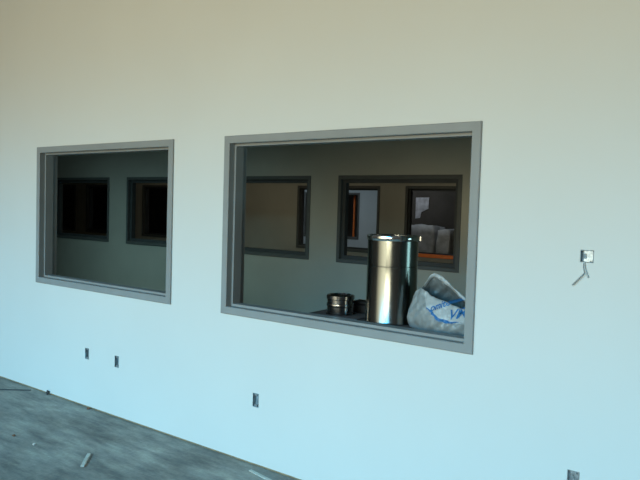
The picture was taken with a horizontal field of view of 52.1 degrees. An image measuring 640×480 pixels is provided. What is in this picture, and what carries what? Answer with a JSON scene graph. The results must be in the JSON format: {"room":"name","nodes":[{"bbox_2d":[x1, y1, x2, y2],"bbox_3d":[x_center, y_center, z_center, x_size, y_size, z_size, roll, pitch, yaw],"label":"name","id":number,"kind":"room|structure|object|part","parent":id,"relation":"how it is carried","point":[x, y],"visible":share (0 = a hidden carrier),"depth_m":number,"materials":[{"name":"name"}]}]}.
{"room":"unfinished building interior","nodes":[
{"label":"unfinished building interior","id":0,"kind":"room"},
{"bbox_2d":[63,188,106,229],"bbox_3d":[-11.058,-1.327,25.378,0.100,3.000,7.400,4,3,37],"label":"wall","id":1,"kind":"structure","parent":0,"point":[99,194],"depth_m":27.46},
{"bbox_2d":[0,377,296,479],"bbox_3d":[-4.387,1.192,9.309,30.200,0.120,25.300,4,3,37],"label":"floor","id":2,"kind":"structure","parent":0,"point":[63,431],"depth_m":4.50,"materials":[{"name":"concrete"}]},
{"bbox_2d":[0,389,29,390],"bbox_3d":[-2.801,1.339,5.858,0.417,0.006,0.020,2,3,-1],"label":"metal strip","id":3,"kind":"object","parent":2,"relation":"on","point":[0,389],"visible":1,"depth_m":5.85,"materials":[{"name":"grey metal"}]},
{"bbox_2d":[81,453,90,466],"bbox_3d":[-1.540,1.447,4.306,0.024,0.012,0.212,1,3,-8],"label":"wood offcut","id":4,"kind":"object","parent":2,"relation":"on","point":[86,458],"visible":1,"depth_m":4.29,"materials":[{"name":"beige wood"}]},
{"bbox_2d":[249,469,271,479],"bbox_3d":[-0.364,1.492,4.131,0.022,0.008,0.253,-1,4,-44],"label":"wood offcut","id":5,"kind":"object","parent":2,"relation":"on","point":[251,470],"visible":1,"depth_m":4.15,"materials":[{"name":"beige wood"}]},
{"bbox_2d":[353,195,355,236],"bbox_3d":[0.914,-0.257,17.733,0.160,2.300,0.120,4,3,37],"label":"post","id":6,"kind":"object","parent":2,"relation":"on","point":[354,206],"visible":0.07,"depth_m":17.70,"materials":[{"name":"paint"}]},
{"bbox_2d":[353,312,413,328],"bbox_3d":[0.645,1.029,4.072,1.610,1.000,0.520,4,3,37],"label":"work table","id":7,"kind":"object","parent":2,"relation":"on","point":[407,326],"visible":0.02,"depth_m":4.03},
{"bbox_2d":[310,309,364,319],"bbox_3d":[0.139,0.496,4.350,0.370,0.008,0.220,3,3,33],"label":"base plate","id":8,"kind":"object","parent":7,"relation":"on","point":[357,316],"visible":0.43,"depth_m":4.28,"materials":[{"name":"grey metal"}]},
{"bbox_2d":[326,293,354,315],"bbox_3d":[0.135,0.426,4.362,0.194,0.129,0.194,4,3,37],"label":"steel collar","id":9,"kind":"object","parent":8,"relation":"on","point":[338,304],"visible":1,"depth_m":4.29,"materials":[{"name":"silver metal"}]},
{"bbox_2d":[353,299,365,312],"bbox_3d":[0.320,0.459,4.500,0.174,0.078,0.104,3,3,31],"label":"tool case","id":10,"kind":"object","parent":7,"relation":"on","point":[359,305],"visible":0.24,"depth_m":4.47,"materials":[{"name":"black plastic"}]},
{"bbox_3d":[0.321,0.430,4.498,0.174,0.021,0.104,3,3,31],"label":"case lid","id":11,"kind":"part","parent":10,"relation":"part of","materials":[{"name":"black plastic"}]},
{"bbox_2d":[365,234,421,324],"bbox_3d":[0.458,0.242,4.167,0.334,0.550,0.334,4,3,37],"label":"cylinder","id":12,"kind":"object","parent":7,"relation":"on","point":[392,259],"visible":0.91,"depth_m":4.03,"materials":[{"name":"silver metal"}]},
{"bbox_2d":[407,273,464,335],"bbox_3d":[0.752,0.374,3.852,0.525,0.332,0.331,4,3,37],"label":"plastic bag","id":13,"kind":"object","parent":7,"relation":"on","point":[436,306],"visible":0.7,"depth_m":3.81,"materials":[{"name":"grey plastic"}]},
{"bbox_2d":[411,225,444,252],"bbox_3d":[2.080,0.422,13.019,0.673,1.457,0.543,4,3,37],"label":"wrapped bundle","id":14,"kind":"object","parent":2,"relation":"on","point":[428,243],"visible":0.25,"depth_m":12.71,"materials":[{"name":"grey plastic"}]},
{"bbox_2d":[418,253,452,259],"bbox_3d":[1.815,0.756,9.978,1.800,1.060,0.040,4,3,37],"label":"rail","id":15,"kind":"object","parent":2,"relation":"on","point":[419,254],"visible":0.03,"depth_m":9.98,"materials":[{"name":"paint"}]},
{"bbox_2d":[436,229,453,253],"bbox_3d":[2.484,0.478,12.718,0.306,1.398,0.545,4,3,37],"label":"wrapped bundle","id":16,"kind":"object","parent":2,"relation":"on","point":[445,237],"visible":0.26,"depth_m":12.49,"materials":[{"name":"grey plastic"}]},
{"bbox_2d":[63,183,455,262],"bbox_3d":[0.441,-0.367,12.312,26.000,3.000,0.145,4,3,37],"label":"wall","id":17,"kind":"structure","parent":0,"point":[271,208],"depth_m":13.19,"materials":[{"name":"paint"}]},
{"bbox_2d":[63,185,75,230],"bbox_3d":[-7.164,-0.901,17.963,1.820,1.220,0.175,4,3,37],"label":"window","id":18,"kind":"structure","parent":17,"relation":"in","point":[64,186],"depth_m":17.39,"materials":[{"name":"grey paint"}]},
{"bbox_2d":[86,185,106,232],"bbox_3d":[-5.320,-0.781,16.593,1.820,1.220,0.175,4,3,37],"label":"window","id":19,"kind":"structure","parent":17,"relation":"in","point":[89,188],"depth_m":17.05,"materials":[{"name":"grey paint"}]},
{"bbox_2d":[142,185,167,237],"bbox_3d":[-3.493,-0.662,15.235,1.820,1.220,0.175,4,3,37],"label":"window","id":20,"kind":"structure","parent":17,"relation":"in","point":[145,188],"depth_m":15.69,"materials":[{"name":"grey paint"}]},
{"bbox_2d":[296,186,379,252],"bbox_3d":[0.350,-0.413,12.378,1.890,1.220,0.175,4,3,37],"label":"window","id":21,"kind":"structure","parent":17,"relation":"in","point":[301,189],"depth_m":12.83,"materials":[{"name":"grey paint"}]},
{"bbox_2d":[404,186,455,255],"bbox_3d":[2.254,-0.289,10.964,1.820,1.220,0.175,4,3,37],"label":"window","id":22,"kind":"structure","parent":17,"relation":"in","point":[409,190],"depth_m":11.40,"materials":[{"name":"grey paint"}]},
{"bbox_2d":[56,137,471,312],"bbox_3d":[0.369,-0.215,9.039,22.200,3.000,0.145,4,3,37],"label":"wall","id":23,"kind":"structure","parent":0,"point":[302,285],"depth_m":9.49,"materials":[{"name":"paint"}]},
{"bbox_2d":[57,177,109,241],"bbox_3d":[-4.590,-0.609,12.723,1.820,1.196,0.175,4,3,37],"label":"window","id":24,"kind":"structure","parent":23,"relation":"in","point":[60,234],"depth_m":12.78,"materials":[{"name":"grey paint"}]},
{"bbox_2d":[126,177,167,246],"bbox_3d":[-2.714,-0.487,11.329,1.820,1.196,0.175,4,3,37],"label":"window","id":25,"kind":"structure","parent":23,"relation":"in","point":[131,181],"depth_m":11.77,"materials":[{"name":"grey paint"}]},
{"bbox_2d":[244,176,310,259],"bbox_3d":[-0.829,-0.365,9.928,1.823,1.196,0.175,4,3,37],"label":"window","id":26,"kind":"structure","parent":23,"relation":"in","point":[249,179],"depth_m":9.59,"materials":[{"name":"grey paint"}]},
{"bbox_2d":[336,174,462,272],"bbox_3d":[1.020,-0.245,8.554,1.830,1.196,0.175,4,3,37],"label":"window","id":27,"kind":"structure","parent":23,"relation":"in","point":[343,180],"depth_m":8.54,"materials":[{"name":"grey paint"}]},
{"bbox_2d":[149,189,455,236],"bbox_3d":[3.185,-0.615,19.338,30.000,3.000,0.100,4,3,37],"label":"wall","id":28,"kind":"structure","parent":0,"point":[441,211],"depth_m":19.53,"materials":[{"name":"grey paint"}]},
{"bbox_2d":[415,197,428,217],"bbox_3d":[3.026,-0.947,19.373,0.430,0.630,0.020,4,3,37],"label":"scrap","id":29,"kind":"object","parent":28,"relation":"attached to","point":[422,204],"visible":1,"depth_m":19.39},
{"bbox_2d":[0,0,639,479],"bbox_3d":[-2.133,-0.937,5.609,22.200,4.586,0.145,4,3,37],"label":"wall","id":30,"kind":"structure","parent":0,"point":[549,386],"depth_m":3.83,"materials":[{"name":"white paint"}]},
{"bbox_2d":[85,348,88,358],"bbox_3d":[-1.918,0.939,5.423,0.051,0.090,0.031,4,3,37],"label":"outlet box","id":31,"kind":"object","parent":30,"relation":"attached to","point":[86,349],"visible":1,"depth_m":5.43,"materials":[{"name":"metal"}]},
{"bbox_2d":[36,139,173,303],"bbox_3d":[-1.746,-0.176,5.340,1.801,1.196,0.175,4,3,37],"label":"window","id":32,"kind":"structure","parent":30,"relation":"in","point":[47,157],"depth_m":5.54,"materials":[{"name":"grey paint"}]},
{"bbox_2d":[115,356,118,367],"bbox_3d":[-1.599,0.962,5.186,0.051,0.090,0.031,4,3,37],"label":"outlet box","id":33,"kind":"object","parent":30,"relation":"attached to","point":[116,357],"visible":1,"depth_m":5.19,"materials":[{"name":"metal"}]},
{"bbox_2d":[0,376,300,479],"bbox_3d":[-2.202,1.359,5.718,22.200,0.014,0.129,4,3,37],"label":"trim","id":34,"kind":"structure","parent":30,"relation":"attached to","point":[0,376],"depth_m":4.84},
{"bbox_2d":[252,393,258,407],"bbox_3d":[-0.414,1.051,4.306,0.051,0.090,0.031,4,3,37],"label":"outlet box","id":35,"kind":"object","parent":30,"relation":"attached to","point":[255,395],"visible":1,"depth_m":4.31,"materials":[{"name":"metal"}]},
{"bbox_2d":[221,121,482,354],"bbox_3d":[0.121,-0.055,3.952,1.822,1.196,0.175,4,3,37],"label":"window","id":36,"kind":"structure","parent":30,"relation":"in","point":[235,147],"depth_m":3.90,"materials":[{"name":"grey paint"}]},
{"bbox_2d":[567,470,579,479],"bbox_3d":[1.204,1.135,3.103,0.054,0.090,0.031,4,3,37],"label":"outlet box","id":37,"kind":"object","parent":30,"relation":"attached to","point":[571,475],"visible":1,"depth_m":3.11,"materials":[{"name":"metal"}]},
{"bbox_2d":[572,250,593,285],"bbox_3d":[1.226,0.131,3.048,0.086,0.168,0.052,4,3,37],"label":"switch box","id":38,"kind":"object","parent":30,"relation":"attached to","point":[585,255],"visible":1,"depth_m":3.03,"materials":[{"name":"metal"}]},
{"bbox_2d":[303,190,377,247],"bbox_3d":[-0.377,-0.672,18.277,5.550,3.000,0.145,4,3,37],"label":"wall","id":39,"kind":"structure","parent":0,"point":[368,198],"depth_m":17.02,"materials":[{"name":"grey paint"}]},
{"bbox_2d":[304,192,359,239],"bbox_3d":[0.342,-0.670,17.741,1.820,1.230,0.175,4,3,37],"label":"window","id":40,"kind":"structure","parent":39,"relation":"in","point":[358,194],"depth_m":17.25,"materials":[{"name":"grey paint"}]}
]}

